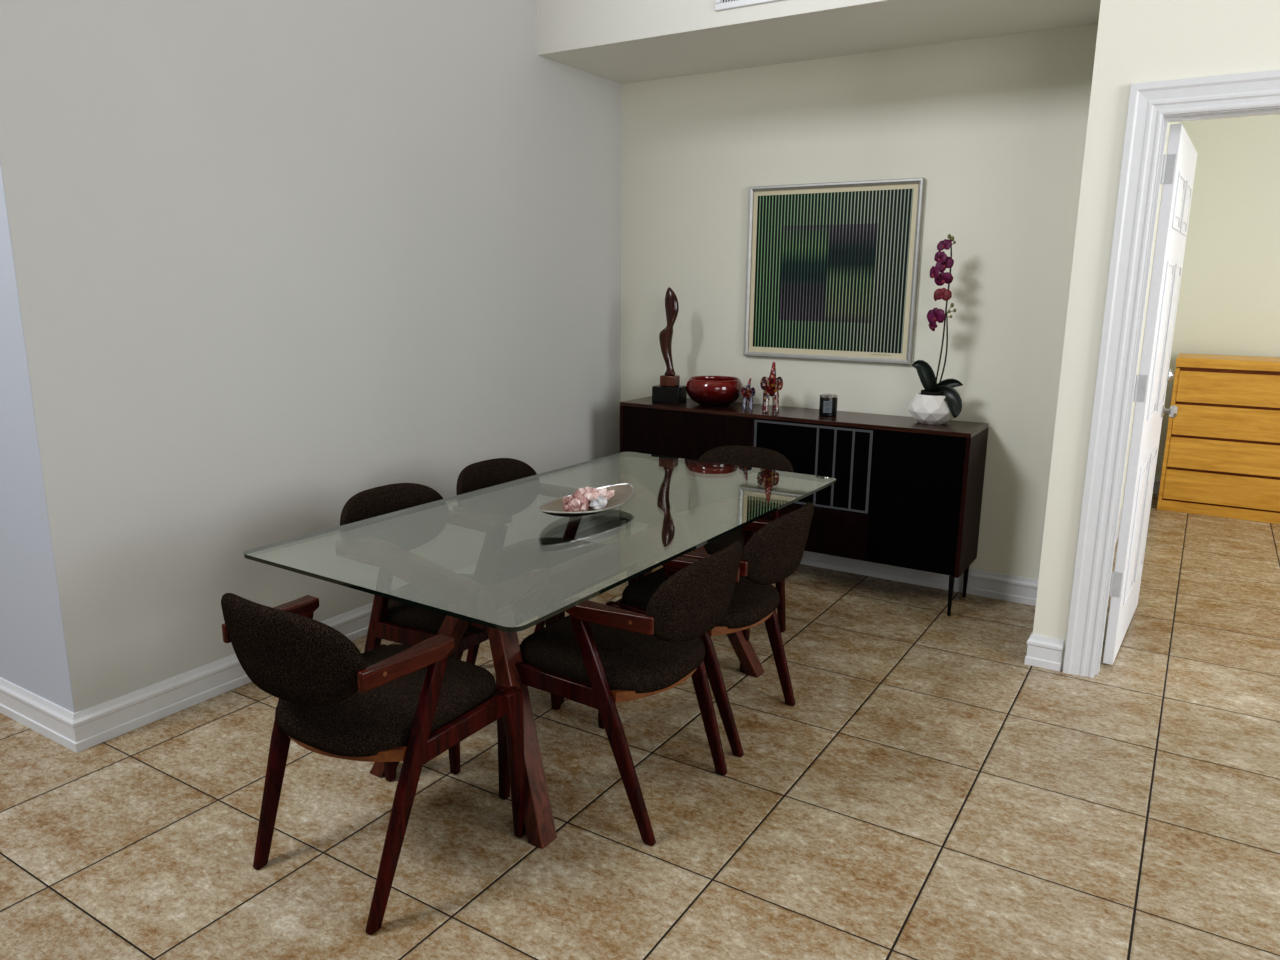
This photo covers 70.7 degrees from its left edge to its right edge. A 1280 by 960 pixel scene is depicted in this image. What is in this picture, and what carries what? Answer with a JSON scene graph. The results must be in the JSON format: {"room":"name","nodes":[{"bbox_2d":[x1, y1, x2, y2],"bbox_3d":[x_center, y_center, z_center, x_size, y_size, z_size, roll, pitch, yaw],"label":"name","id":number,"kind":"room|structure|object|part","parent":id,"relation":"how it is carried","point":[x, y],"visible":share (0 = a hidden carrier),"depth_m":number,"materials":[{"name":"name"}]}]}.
{"room":"dining room","nodes":[
{"label":"dining room","id":0,"kind":"room"},
{"bbox_2d":[0,160,74,712],"bbox_3d":[-3.237,-1.995,3.302,3.519,5.400,0.140,8,14,31],"label":"wall","id":1,"kind":"structure","parent":0,"point":[33,652],"depth_m":2.83,"materials":[{"name":"paint"}]},
{"bbox_2d":[0,0,621,712],"bbox_3d":[-0.963,-2.070,3.743,0.140,5.400,3.308,8,14,31],"label":"wall","id":2,"kind":"structure","parent":0,"point":[278,263],"depth_m":3.34,"materials":[{"name":"paint"}]},
{"bbox_2d":[0,494,1279,959],"bbox_3d":[-0.093,0.932,2.867,10.000,0.080,11.000,8,14,31],"label":"floor","id":3,"kind":"structure","parent":0,"point":[926,791],"depth_m":2.58,"materials":[{"name":"tile"}]},
{"bbox_2d":[221,593,525,934],"bbox_3d":[-0.693,0.608,2.293,0.543,0.787,0.594,8,15,32],"label":"dining chair","id":4,"kind":"object","parent":3,"relation":"on","point":[391,704],"visible":1,"depth_m":2.11,"materials":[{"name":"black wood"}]},
{"bbox_3d":[-0.940,0.352,2.303,0.056,0.050,0.264,8,15,32],"label":"armrest","id":5,"kind":"part","parent":4,"relation":"part of","materials":[{"name":"brown wood"}]},
{"bbox_3d":[-0.936,0.674,2.365,0.035,0.622,0.252,6,13,24],"label":"leg","id":6,"kind":"part","parent":4,"relation":"part of","materials":[{"name":"red wood"}]},
{"bbox_3d":[-0.822,0.382,2.038,0.480,0.240,0.115,8,15,32],"label":"backrest","id":7,"kind":"part","parent":4,"relation":"part of","materials":[{"name":"fabric"}]},
{"bbox_3d":[-0.760,0.618,2.190,0.452,0.030,0.110,8,15,32],"label":"rail","id":8,"kind":"part","parent":4,"relation":"part of","materials":[{"name":"beige wood"}]},
{"bbox_3d":[-0.761,0.702,2.681,0.036,0.438,0.064,8,15,32],"label":"leg","id":9,"kind":"part","parent":4,"relation":"part of","materials":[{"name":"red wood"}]},
{"bbox_2d":[275,644,495,756],"bbox_3d":[-0.663,0.555,2.329,0.452,0.080,0.480,8,15,32],"label":"seat cushion","id":10,"kind":"object","parent":4,"relation":"on","point":[381,721],"depth_m":2.19,"materials":[{"name":"black fabric"}]},
{"bbox_3d":[-0.531,0.412,2.044,0.056,0.050,0.264,8,15,32],"label":"armrest","id":11,"kind":"part","parent":4,"relation":"part of","materials":[{"name":"brown wood"}]},
{"bbox_3d":[-0.545,0.732,2.117,0.035,0.622,0.252,11,16,40],"label":"leg","id":12,"kind":"part","parent":4,"relation":"part of","materials":[{"name":"red wood"}]},
{"bbox_3d":[-0.437,0.612,2.236,0.022,0.072,0.323,9,15,34],"label":"rail","id":13,"kind":"part","parent":4,"relation":"part of","materials":[{"name":"red wood"}]},
{"bbox_3d":[-0.543,0.548,2.516,0.472,0.045,0.022,8,15,32],"label":"rail","id":14,"kind":"part","parent":4,"relation":"part of","materials":[{"name":"red wood"}]},
{"bbox_3d":[-0.340,0.763,2.414,0.036,0.438,0.064,8,15,32],"label":"leg","id":15,"kind":"part","parent":4,"relation":"part of","materials":[{"name":"red wood"}]},
{"bbox_2d":[335,483,560,774],"bbox_3d":[-0.669,0.441,3.060,0.594,0.787,0.543,8,14,31],"label":"dining chair","id":16,"kind":"object","parent":3,"relation":"on","point":[390,620],"visible":0.54,"depth_m":3.04,"materials":[{"name":"brown fabric"}]},
{"bbox_3d":[-0.866,0.235,2.848,0.264,0.050,0.056,8,14,31],"label":"armrest","id":17,"kind":"part","parent":16,"relation":"part of","materials":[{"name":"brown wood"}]},
{"bbox_3d":[-0.866,0.553,2.928,0.252,0.622,0.035,11,16,39],"label":"leg","id":18,"kind":"part","parent":16,"relation":"part of","materials":[{"name":"red wood"}]},
{"bbox_3d":[-0.870,0.145,3.126,0.115,0.240,0.480,8,14,31],"label":"backrest","id":19,"kind":"part","parent":16,"relation":"part of","materials":[{"name":"fabric"}]},
{"bbox_3d":[-0.721,0.485,2.806,0.323,0.072,0.022,9,15,33],"label":"rail","id":20,"kind":"part","parent":16,"relation":"part of","materials":[{"name":"red wood"}]},
{"bbox_2d":[385,574,506,634],"bbox_3d":[-0.622,0.405,3.022,0.480,0.080,0.452,8,14,31],"label":"seat cushion","id":21,"kind":"object","parent":16,"relation":"on","point":[397,613],"depth_m":2.87,"materials":[{"name":"brown fabric"}]},
{"bbox_3d":[-0.580,0.688,2.752,0.064,0.438,0.036,8,14,31],"label":"leg","id":22,"kind":"part","parent":16,"relation":"part of","materials":[{"name":"red wood"}]},
{"bbox_3d":[-0.607,0.149,3.253,0.264,0.050,0.056,8,14,31],"label":"armrest","id":23,"kind":"part","parent":16,"relation":"part of","materials":[{"name":"brown wood"}]},
{"bbox_3d":[-0.618,0.471,3.315,0.252,0.622,0.035,6,13,23],"label":"leg","id":24,"kind":"part","parent":16,"relation":"part of","materials":[{"name":"red wood"}]},
{"bbox_3d":[-0.436,0.463,2.915,0.022,0.045,0.472,8,14,31],"label":"rail","id":25,"kind":"part","parent":16,"relation":"part of","materials":[{"name":"red wood"}]},
{"bbox_3d":[-0.313,0.600,3.168,0.064,0.438,0.036,8,14,31],"label":"leg","id":26,"kind":"part","parent":16,"relation":"part of","materials":[{"name":"red wood"}]},
{"bbox_2d":[244,452,835,848],"bbox_3d":[-0.169,0.462,3.076,1.000,0.748,1.904,8,15,32],"label":"dining table","id":27,"kind":"object","parent":3,"relation":"on","point":[493,609],"visible":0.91,"depth_m":2.64,"materials":[{"name":"clear glass"}]},
{"bbox_3d":[-0.642,0.283,2.645,0.386,0.200,0.055,4,13,16],"label":"support arm","id":28,"kind":"part","parent":27,"relation":"part of","materials":[{"name":"brown wood"}]},
{"bbox_3d":[-0.639,0.606,2.709,0.381,0.615,0.080,2,12,7],"label":"leg","id":29,"kind":"part","parent":27,"relation":"part of","materials":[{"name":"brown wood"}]},
{"bbox_3d":[-0.354,0.318,2.497,0.269,0.199,0.056,12,17,43],"label":"support arm","id":30,"kind":"part","parent":27,"relation":"part of","materials":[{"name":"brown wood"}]},
{"bbox_3d":[-0.340,0.650,2.518,0.080,0.615,0.381,-7,14,-30],"label":"leg","id":31,"kind":"part","parent":27,"relation":"part of","materials":[{"name":"brown wood"}]},
{"bbox_3d":[-0.166,0.102,2.998,1.000,0.011,1.904,8,15,32],"label":"glass","id":32,"kind":"part","parent":27,"relation":"part of","materials":[{"name":"glass"}]},
{"bbox_2d":[538,483,633,516],"bbox_3d":[-0.168,0.076,2.942,0.218,0.052,0.476,8,15,32],"label":"leaf plate","id":33,"kind":"object","parent":27,"relation":"on","point":[623,492],"visible":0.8,"depth_m":2.95,"materials":[{"name":"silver metal"}]},
{"bbox_2d":[563,490,588,511],"bbox_3d":[-0.206,0.065,2.908,0.088,0.075,0.102,8,14,31],"label":"cluster","id":34,"kind":"object","parent":33,"relation":"on","point":[576,502],"visible":0.95,"depth_m":2.88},
{"bbox_2d":[579,486,613,506],"bbox_3d":[-0.148,0.052,2.992,0.088,0.065,0.116,8,14,31],"label":"cluster","id":35,"kind":"object","parent":33,"relation":"on","point":[592,494],"visible":0.56,"depth_m":2.97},
{"bbox_2d":[590,495,607,509],"bbox_3d":[-0.136,0.073,2.911,0.048,0.040,0.067,8,14,31],"label":"cluster","id":36,"kind":"object","parent":33,"relation":"on","point":[600,503],"visible":0.97,"depth_m":2.90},
{"bbox_3d":[0.020,0.094,3.544,0.269,0.199,0.056,12,17,43],"label":"support arm","id":37,"kind":"part","parent":27,"relation":"part of","materials":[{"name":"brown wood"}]},
{"bbox_3d":[0.001,0.405,3.663,0.080,0.615,0.381,-7,14,-30],"label":"leg","id":38,"kind":"part","parent":27,"relation":"part of","materials":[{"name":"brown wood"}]},
{"bbox_3d":[0.299,0.449,3.472,0.381,0.615,0.080,2,12,7],"label":"leg","id":39,"kind":"part","parent":27,"relation":"part of","materials":[{"name":"brown wood"}]},
{"bbox_3d":[0.308,0.129,3.395,0.386,0.200,0.055,4,13,16],"label":"support arm","id":40,"kind":"part","parent":27,"relation":"part of","materials":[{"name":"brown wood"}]},
{"bbox_2d":[453,458,640,703],"bbox_3d":[-0.388,0.342,3.531,0.594,0.787,0.543,8,14,31],"label":"dining chair","id":41,"kind":"object","parent":3,"relation":"on","point":[519,558],"visible":0.56,"depth_m":3.53,"materials":[{"name":"brown fabric"}]},
{"bbox_3d":[-0.585,0.135,3.319,0.264,0.050,0.056,8,14,31],"label":"armrest","id":42,"kind":"part","parent":41,"relation":"part of","materials":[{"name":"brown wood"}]},
{"bbox_3d":[-0.585,0.453,3.399,0.252,0.622,0.035,11,16,39],"label":"leg","id":43,"kind":"part","parent":41,"relation":"part of","materials":[{"name":"red wood"}]},
{"bbox_3d":[-0.589,0.046,3.596,0.115,0.240,0.480,8,14,31],"label":"backrest","id":44,"kind":"part","parent":41,"relation":"part of","materials":[{"name":"fabric"}]},
{"bbox_3d":[-0.439,0.386,3.277,0.323,0.072,0.022,9,15,33],"label":"rail","id":45,"kind":"part","parent":41,"relation":"part of","materials":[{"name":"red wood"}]},
{"bbox_2d":[497,537,607,576],"bbox_3d":[-0.341,0.305,3.493,0.480,0.080,0.452,8,14,31],"label":"seat cushion","id":46,"kind":"object","parent":41,"relation":"on","point":[519,558],"depth_m":3.44,"materials":[{"name":"brown fabric"}]},
{"bbox_3d":[-0.337,0.371,3.785,0.252,0.622,0.035,6,13,23],"label":"leg","id":47,"kind":"part","parent":41,"relation":"part of","materials":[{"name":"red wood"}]},
{"bbox_3d":[-0.326,0.049,3.723,0.264,0.050,0.056,8,14,31],"label":"armrest","id":48,"kind":"part","parent":41,"relation":"part of","materials":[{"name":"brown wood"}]},
{"bbox_3d":[-0.298,0.588,3.223,0.064,0.438,0.036,8,14,31],"label":"leg","id":49,"kind":"part","parent":41,"relation":"part of","materials":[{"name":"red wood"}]},
{"bbox_3d":[-0.155,0.363,3.386,0.022,0.045,0.472,8,14,31],"label":"rail","id":50,"kind":"part","parent":41,"relation":"part of","materials":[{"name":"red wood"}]},
{"bbox_3d":[-0.032,0.500,3.639,0.064,0.438,0.036,8,14,31],"label":"leg","id":51,"kind":"part","parent":41,"relation":"part of","materials":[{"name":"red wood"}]},
{"bbox_2d":[496,541,741,845],"bbox_3d":[-0.020,0.539,2.636,0.594,0.787,0.543,8,14,31],"label":"dining chair","id":52,"kind":"object","parent":3,"relation":"on","point":[599,656],"visible":0.93,"depth_m":2.44,"materials":[{"name":"brown fabric"}]},
{"bbox_3d":[-0.380,0.722,2.602,0.064,0.438,0.036,8,14,31],"label":"leg","id":53,"kind":"part","parent":52,"relation":"part of","materials":[{"name":"red wood"}]},
{"bbox_3d":[-0.229,0.561,2.479,0.323,0.072,0.022,8,14,30],"label":"rail","id":54,"kind":"part","parent":52,"relation":"part of","materials":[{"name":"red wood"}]},
{"bbox_3d":[-0.113,0.634,3.018,0.064,0.438,0.036,8,14,31],"label":"leg","id":55,"kind":"part","parent":52,"relation":"part of","materials":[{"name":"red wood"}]},
{"bbox_3d":[-0.078,0.352,2.340,0.264,0.050,0.056,8,14,31],"label":"armrest","id":56,"kind":"part","parent":52,"relation":"part of","materials":[{"name":"brown wood"}]},
{"bbox_2d":[520,615,704,692],"bbox_3d":[-0.066,0.489,2.655,0.480,0.080,0.452,8,14,31],"label":"seat cushion","id":57,"kind":"object","parent":52,"relation":"on","point":[632,662],"depth_m":2.53,"materials":[{"name":"black fabric"}]},
{"bbox_3d":[-0.072,0.671,2.418,0.248,0.622,0.061,8,14,31],"label":"leg","id":58,"kind":"part","parent":52,"relation":"part of","materials":[{"name":"red wood"}]},
{"bbox_3d":[0.084,0.543,2.570,0.110,0.030,0.452,8,14,31],"label":"rail","id":59,"kind":"part","parent":52,"relation":"part of","materials":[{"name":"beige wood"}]},
{"bbox_3d":[0.185,0.301,2.454,0.115,0.240,0.480,8,14,31],"label":"backrest","id":60,"kind":"part","parent":52,"relation":"part of","materials":[{"name":"fabric"}]},
{"bbox_3d":[0.175,0.589,2.803,0.252,0.622,0.035,11,16,39],"label":"leg","id":61,"kind":"part","parent":52,"relation":"part of","materials":[{"name":"red wood"}]},
{"bbox_3d":[0.181,0.267,2.744,0.264,0.050,0.056,8,14,31],"label":"armrest","id":62,"kind":"part","parent":52,"relation":"part of","materials":[{"name":"brown wood"}]},
{"bbox_2d":[605,502,813,756],"bbox_3d":[0.271,0.442,3.098,0.594,0.787,0.543,8,14,31],"label":"dining chair","id":63,"kind":"object","parent":3,"relation":"on","point":[773,551],"visible":0.64,"depth_m":2.89,"materials":[{"name":"brown fabric"}]},
{"bbox_3d":[-0.089,0.624,3.063,0.064,0.438,0.036,8,14,31],"label":"leg","id":64,"kind":"part","parent":63,"relation":"part of","materials":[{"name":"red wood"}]},
{"bbox_3d":[0.061,0.463,2.940,0.323,0.072,0.022,8,14,30],"label":"rail","id":65,"kind":"part","parent":63,"relation":"part of","materials":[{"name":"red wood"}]},
{"bbox_2d":[622,567,779,628],"bbox_3d":[0.224,0.392,3.117,0.480,0.080,0.452,8,14,31],"label":"seat cushion","id":66,"kind":"object","parent":63,"relation":"on","point":[751,604],"depth_m":3.01,"materials":[{"name":"brown fabric"}]},
{"bbox_3d":[0.213,0.254,2.801,0.264,0.050,0.056,8,14,31],"label":"armrest","id":67,"kind":"part","parent":63,"relation":"part of","materials":[{"name":"brown wood"}]},
{"bbox_3d":[0.218,0.573,2.878,0.252,0.622,0.035,6,13,23],"label":"leg","id":68,"kind":"part","parent":63,"relation":"part of","materials":[{"name":"red wood"}]},
{"bbox_3d":[0.375,0.445,3.032,0.110,0.030,0.452,8,14,31],"label":"rail","id":69,"kind":"part","parent":63,"relation":"part of","materials":[{"name":"red wood"}]},
{"bbox_3d":[0.472,0.169,3.205,0.264,0.050,0.056,8,14,31],"label":"armrest","id":70,"kind":"part","parent":63,"relation":"part of","materials":[{"name":"brown wood"}]},
{"bbox_3d":[0.466,0.491,3.265,0.252,0.622,0.035,11,16,39],"label":"leg","id":71,"kind":"part","parent":63,"relation":"part of","materials":[{"name":"red wood"}]},
{"bbox_3d":[0.476,0.203,2.916,0.115,0.240,0.480,8,14,31],"label":"backrest","id":72,"kind":"part","parent":63,"relation":"part of","materials":[{"name":"fabric"}]},
{"bbox_2d":[656,445,798,672],"bbox_3d":[0.341,0.286,3.816,0.543,0.787,0.594,8,14,31],"label":"dining chair","id":73,"kind":"object","parent":3,"relation":"on","point":[720,481],"visible":0.52,"depth_m":3.91,"materials":[{"name":"brown fabric"}]},
{"bbox_3d":[0.188,0.324,4.024,0.035,0.622,0.252,11,16,39],"label":"leg","id":74,"kind":"part","parent":73,"relation":"part of","materials":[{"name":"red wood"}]},
{"bbox_3d":[0.180,0.003,3.958,0.056,0.050,0.264,8,14,31],"label":"armrest","id":75,"kind":"part","parent":73,"relation":"part of","materials":[{"name":"brown wood"}]},
{"bbox_2d":[659,522,744,554],"bbox_3d":[0.312,0.253,3.760,0.452,0.080,0.480,8,14,31],"label":"seat cushion","id":76,"kind":"object","parent":73,"relation":"on","point":[707,532],"depth_m":3.67,"materials":[{"name":"brown fabric"}]},
{"bbox_3d":[0.471,-0.023,3.956,0.480,0.240,0.115,8,14,31],"label":"backrest","id":77,"kind":"part","parent":73,"relation":"part of","materials":[{"name":"fabric"}]},
{"bbox_3d":[0.412,0.533,3.503,0.036,0.438,0.064,8,14,31],"label":"leg","id":78,"kind":"part","parent":73,"relation":"part of","materials":[{"name":"red wood"}]},
{"bbox_3d":[0.583,0.380,3.783,0.035,0.622,0.252,6,13,23],"label":"leg","id":79,"kind":"part","parent":73,"relation":"part of","materials":[{"name":"red wood"}]},
{"bbox_3d":[0.594,0.061,3.705,0.056,0.050,0.264,8,14,31],"label":"armrest","id":80,"kind":"part","parent":73,"relation":"part of","materials":[{"name":"brown wood"}]},
{"bbox_2d":[619,396,988,615],"bbox_3d":[0.764,0.072,4.664,1.837,0.853,0.370,8,14,31],"label":"sideboard","id":81,"kind":"object","parent":3,"relation":"on","point":[906,492],"visible":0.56,"depth_m":4.30,"materials":[{"name":"brown wood"}]},
{"bbox_3d":[-0.005,-0.121,5.115,0.020,0.641,0.370,8,14,31],"label":"panel","id":82,"kind":"part","parent":81,"relation":"part of","materials":[{"name":"brown wood"}]},
{"bbox_3d":[-0.065,0.320,5.043,0.022,0.192,0.022,8,14,31],"label":"leg","id":83,"kind":"part","parent":81,"relation":"part of","materials":[{"name":"black metal"}]},
{"bbox_2d":[652,287,686,403],"bbox_3d":[0.162,-0.722,4.845,0.156,0.612,0.120,6,13,23],"label":"sculpture","id":84,"kind":"object","parent":81,"relation":"on","point":[669,391],"visible":1,"depth_m":4.84,"materials":[{"name":"wood"}]},
{"bbox_3d":[0.241,-0.044,4.766,0.773,0.635,0.018,8,14,31],"label":"sliding door","id":85,"kind":"part","parent":81,"relation":"part of","materials":[{"name":"brown wood"}]},
{"bbox_2d":[686,376,742,405],"bbox_3d":[0.395,-0.471,4.805,0.304,0.142,0.304,8,14,31],"label":"bowl","id":86,"kind":"object","parent":81,"relation":"on","point":[704,390],"visible":0.99,"depth_m":4.70,"materials":[{"name":"ceramic"}]},
{"bbox_2d":[741,378,754,408],"bbox_3d":[0.560,-0.451,4.672,0.074,0.162,0.149,3,12,10],"label":"elephant figurine","id":87,"kind":"object","parent":81,"relation":"on","point":[747,393],"visible":1,"depth_m":4.65,"materials":[{"name":"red ceramic"}]},
{"bbox_3d":[0.540,-0.403,4.664,0.024,0.070,0.030,3,12,10],"label":"leg","id":88,"kind":"part","parent":87,"relation":"part of","materials":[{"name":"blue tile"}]},
{"bbox_3d":[0.572,-0.401,4.659,0.024,0.070,0.030,3,12,10],"label":"leg","id":89,"kind":"part","parent":87,"relation":"part of","materials":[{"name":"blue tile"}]},
{"bbox_2d":[760,362,782,411],"bbox_3d":[0.671,-0.482,4.604,0.115,0.254,0.232,2,12,6],"label":"elephant figurine","id":90,"kind":"object","parent":81,"relation":"on","point":[771,386],"visible":1,"depth_m":4.56,"materials":[{"name":"red ceramic"}]},
{"bbox_3d":[0.642,-0.406,4.590,0.038,0.110,0.047,2,12,6],"label":"leg","id":91,"kind":"part","parent":90,"relation":"part of","materials":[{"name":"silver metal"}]},
{"bbox_3d":[0.692,-0.404,4.584,0.038,0.110,0.047,2,12,6],"label":"leg","id":92,"kind":"part","parent":90,"relation":"part of","materials":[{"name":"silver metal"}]},
{"bbox_3d":[0.827,0.239,4.451,0.610,0.225,0.018,8,14,31],"label":"drawer","id":93,"kind":"part","parent":81,"relation":"part of","materials":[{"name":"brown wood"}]},
{"bbox_3d":[0.830,-0.072,4.384,0.610,0.407,0.016,8,14,31],"label":"lattice panel","id":94,"kind":"part","parent":81,"relation":"part of","materials":[{"name":"black paint"}]},
{"bbox_2d":[819,394,837,416],"bbox_3d":[0.929,-0.372,4.452,0.090,0.107,0.090,3,13,12],"label":"candle jar","id":95,"kind":"object","parent":81,"relation":"on","point":[828,402],"visible":1,"depth_m":4.42,"materials":[{"name":"black glass"}]},
{"bbox_3d":[0.929,-0.416,4.442,0.090,0.017,0.090,3,13,12],"label":"lid","id":96,"kind":"part","parent":95,"relation":"part of","materials":[{"name":"metal"}]},
{"bbox_3d":[1.261,0.100,4.144,0.405,0.635,0.018,8,14,31],"label":"black door","id":97,"kind":"part","parent":81,"relation":"part of","materials":[{"name":"paint"}]},
{"bbox_2d":[908,234,962,424],"bbox_3d":[1.381,-0.689,4.164,0.229,0.858,0.220,2,12,9],"label":"potted orchid","id":98,"kind":"object","parent":81,"relation":"on","point":[937,404],"visible":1,"depth_m":4.15,"materials":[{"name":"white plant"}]},
{"bbox_3d":[1.378,-0.336,4.238,0.218,0.136,0.221,8,14,31],"label":"pot","id":99,"kind":"part","parent":98,"relation":"part of","materials":[{"name":"ceramic"}]},
{"bbox_3d":[1.376,-0.392,4.228,0.120,0.053,0.120,8,14,31],"label":"nursery pot","id":100,"kind":"part","parent":98,"relation":"part of","materials":[{"name":"plastic"}]},
{"bbox_3d":[1.349,-0.711,4.159,0.027,0.053,0.060,0,12,-1],"label":"flower","id":101,"kind":"part","parent":98,"relation":"part of","materials":[{"name":"purple plant"}]},
{"bbox_3d":[1.340,-0.942,4.106,0.014,0.065,0.085,-2,13,-13],"label":"flower","id":102,"kind":"part","parent":98,"relation":"part of","materials":[{"name":"purple plant"}]},
{"bbox_3d":[1.354,-0.751,4.127,0.020,0.074,0.101,-8,15,-35],"label":"flower","id":103,"kind":"part","parent":98,"relation":"part of","materials":[{"name":"purple plant"}]},
{"bbox_3d":[1.360,-1.006,4.084,0.014,0.061,0.076,-6,14,-26],"label":"flower","id":104,"kind":"part","parent":98,"relation":"part of","materials":[{"name":"purple plant"}]},
{"bbox_3d":[1.373,-0.842,4.095,0.079,0.058,0.017,8,14,31],"label":"flower","id":105,"kind":"part","parent":98,"relation":"part of","materials":[{"name":"red plant"}]},
{"bbox_3d":[1.405,-0.591,4.177,0.012,0.370,0.036,-11,17,-43],"label":"stem","id":106,"kind":"part","parent":98,"relation":"part of","materials":[{"name":"plant"}]},
{"bbox_3d":[1.374,-0.910,4.082,0.084,0.062,0.025,8,14,31],"label":"flower","id":107,"kind":"part","parent":98,"relation":"part of","materials":[{"name":"purple plant"}]},
{"bbox_3d":[1.393,-0.744,4.141,0.035,0.681,0.010,8,14,31],"label":"stem","id":108,"kind":"part","parent":98,"relation":"part of","materials":[{"name":"plant"}]},
{"bbox_3d":[1.373,-1.058,4.067,0.021,0.053,0.074,-11,16,-41],"label":"flower","id":109,"kind":"part","parent":98,"relation":"part of","materials":[{"name":"purple plant"}]},
{"bbox_3d":[1.375,-0.973,4.074,0.079,0.070,0.015,6,13,22],"label":"flower","id":110,"kind":"part","parent":98,"relation":"part of","materials":[{"name":"purple plant"}]},
{"bbox_3d":[1.422,0.531,4.135,0.022,0.192,0.022,8,14,31],"label":"leg","id":111,"kind":"part","parent":81,"relation":"part of","materials":[{"name":"black metal"}]},
{"bbox_3d":[1.584,0.477,4.387,0.022,0.192,0.022,8,14,31],"label":"leg","id":112,"kind":"part","parent":81,"relation":"part of","materials":[{"name":"black metal"}]},
{"bbox_3d":[1.534,0.097,4.176,0.020,0.641,0.370,8,14,31],"label":"panel","id":113,"kind":"part","parent":81,"relation":"part of","materials":[{"name":"brown wood"}]},
{"bbox_2d":[1157,353,1279,523],"bbox_3d":[4.035,-0.295,6.058,0.854,1.035,0.495,8,14,31],"label":"dresser","id":114,"kind":"object","parent":3,"relation":"on","point":[1221,458],"visible":1,"depth_m":5.91,"materials":[{"name":"brown wood"}]},
{"bbox_3d":[3.686,-0.311,6.281,0.025,0.965,0.490,8,14,31],"label":"panel","id":115,"kind":"part","parent":114,"relation":"part of","materials":[{"name":"brown wood"}]},
{"bbox_3d":[3.909,0.072,5.937,0.798,0.203,0.028,8,14,31],"label":"drawer","id":116,"kind":"part","parent":114,"relation":"part of","materials":[{"name":"brown wood"}]},
{"bbox_3d":[3.911,-0.145,5.890,0.798,0.203,0.028,8,14,31],"label":"drawer","id":117,"kind":"part","parent":114,"relation":"part of","materials":[{"name":"brown wood"}]},
{"bbox_3d":[3.913,-0.361,5.843,0.798,0.203,0.028,8,14,31],"label":"drawer","id":118,"kind":"part","parent":114,"relation":"part of","materials":[{"name":"brown wood"}]},
{"bbox_3d":[3.915,-0.578,5.796,0.798,0.203,0.028,8,14,31],"label":"drawer","id":119,"kind":"part","parent":114,"relation":"part of","materials":[{"name":"brown wood"}]},
{"bbox_2d":[537,0,1100,83],"bbox_3d":[0.760,-3.365,3.743,2.468,2.840,0.745,8,14,31],"label":"soffit","id":120,"kind":"structure","parent":0,"point":[620,41],"depth_m":4.02,"materials":[{"name":"paint"}]},
{"bbox_2d":[715,0,779,10],"bbox_3d":[0.542,-2.104,3.694,0.520,0.270,0.010,8,14,31],"label":"air vent","id":121,"kind":"object","parent":120,"relation":"attached to","point":[719,4],"visible":1,"depth_m":3.80,"materials":[{"name":"white metal"}]},
{"bbox_2d":[620,23,1097,579],"bbox_3d":[1.031,-2.185,4.353,2.580,5.400,0.140,8,14,31],"label":"wall","id":122,"kind":"structure","parent":0,"point":[995,127],"depth_m":4.30,"materials":[{"name":"beige paint"}]},
{"bbox_2d":[0,511,1037,752],"bbox_3d":[-1.422,0.465,4.478,5.970,0.126,3.187,8,14,31],"label":"baseboard","id":123,"kind":"structure","parent":122,"relation":"attached to","point":[79,731],"depth_m":3.24,"materials":[{"name":"white wood"}]},
{"bbox_2d":[744,178,924,363],"bbox_3d":[0.947,-1.043,4.546,0.896,0.869,0.029,8,14,31],"label":"framed print","id":124,"kind":"object","parent":122,"relation":"attached to","point":[832,268],"visible":1,"depth_m":4.53,"materials":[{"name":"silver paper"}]},
{"bbox_2d":[1119,122,1180,511],"bbox_3d":[2.873,-1.011,5.264,0.120,2.750,2.915,8,14,31],"label":"wall","id":125,"kind":"structure","parent":0,"point":[1169,123],"depth_m":5.40,"materials":[{"name":"paint"}]},
{"bbox_2d":[1033,0,1279,669],"bbox_3d":[3.325,-1.669,2.075,4.012,5.400,0.125,8,14,31],"label":"wall","id":126,"kind":"structure","parent":0,"point":[1138,41],"depth_m":3.19,"materials":[{"name":"beige paint"}]},
{"bbox_2d":[1103,123,1197,664],"bbox_3d":[2.119,-0.332,3.737,0.156,2.035,0.882,9,15,33],"label":"door","id":127,"kind":"structure","parent":126,"relation":"in","point":[1179,163],"depth_m":3.52,"materials":[{"name":"white paint"}]},
{"bbox_3d":[2.324,-0.312,4.051,0.156,0.060,0.060,9,15,33],"label":"knob","id":128,"kind":"part","parent":127,"relation":"part of","materials":[{"name":"silver metal"}]},
{"bbox_2d":[1063,70,1279,677],"bbox_3d":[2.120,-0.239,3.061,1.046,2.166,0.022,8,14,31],"label":"trim","id":129,"kind":"structure","parent":126,"relation":"attached to","point":[1148,103],"depth_m":3.23,"materials":[{"name":"white wood"}]},
{"bbox_2d":[1155,114,1279,476],"bbox_3d":[5.387,-1.038,5.491,3.900,2.750,0.140,8,14,31],"label":"wall","id":130,"kind":"structure","parent":0,"point":[1229,297],"depth_m":6.15,"materials":[{"name":"paint"}]},
{"bbox_2d":[1115,477,1160,543],"bbox_3d":[4.538,0.501,4.554,3.800,0.126,2.855,8,14,31],"label":"baseboard","id":131,"kind":"structure","parent":130,"relation":"attached to","point":[1156,486],"depth_m":6.63,"materials":[{"name":"wood"}]},
{"bbox_3d":[1.873,-1.969,3.396,0.112,5.400,0.628,8,14,31],"label":"wall","id":132,"kind":"structure","parent":0,"visible":0},
{"bbox_2d":[1024,631,1063,670],"bbox_3d":[1.801,0.621,3.893,0.132,0.126,0.752,8,14,31],"label":"baseboard","id":133,"kind":"structure","parent":132,"relation":"attached to","point":[1042,651],"depth_m":3.58,"materials":[{"name":"wood"}]}
]}

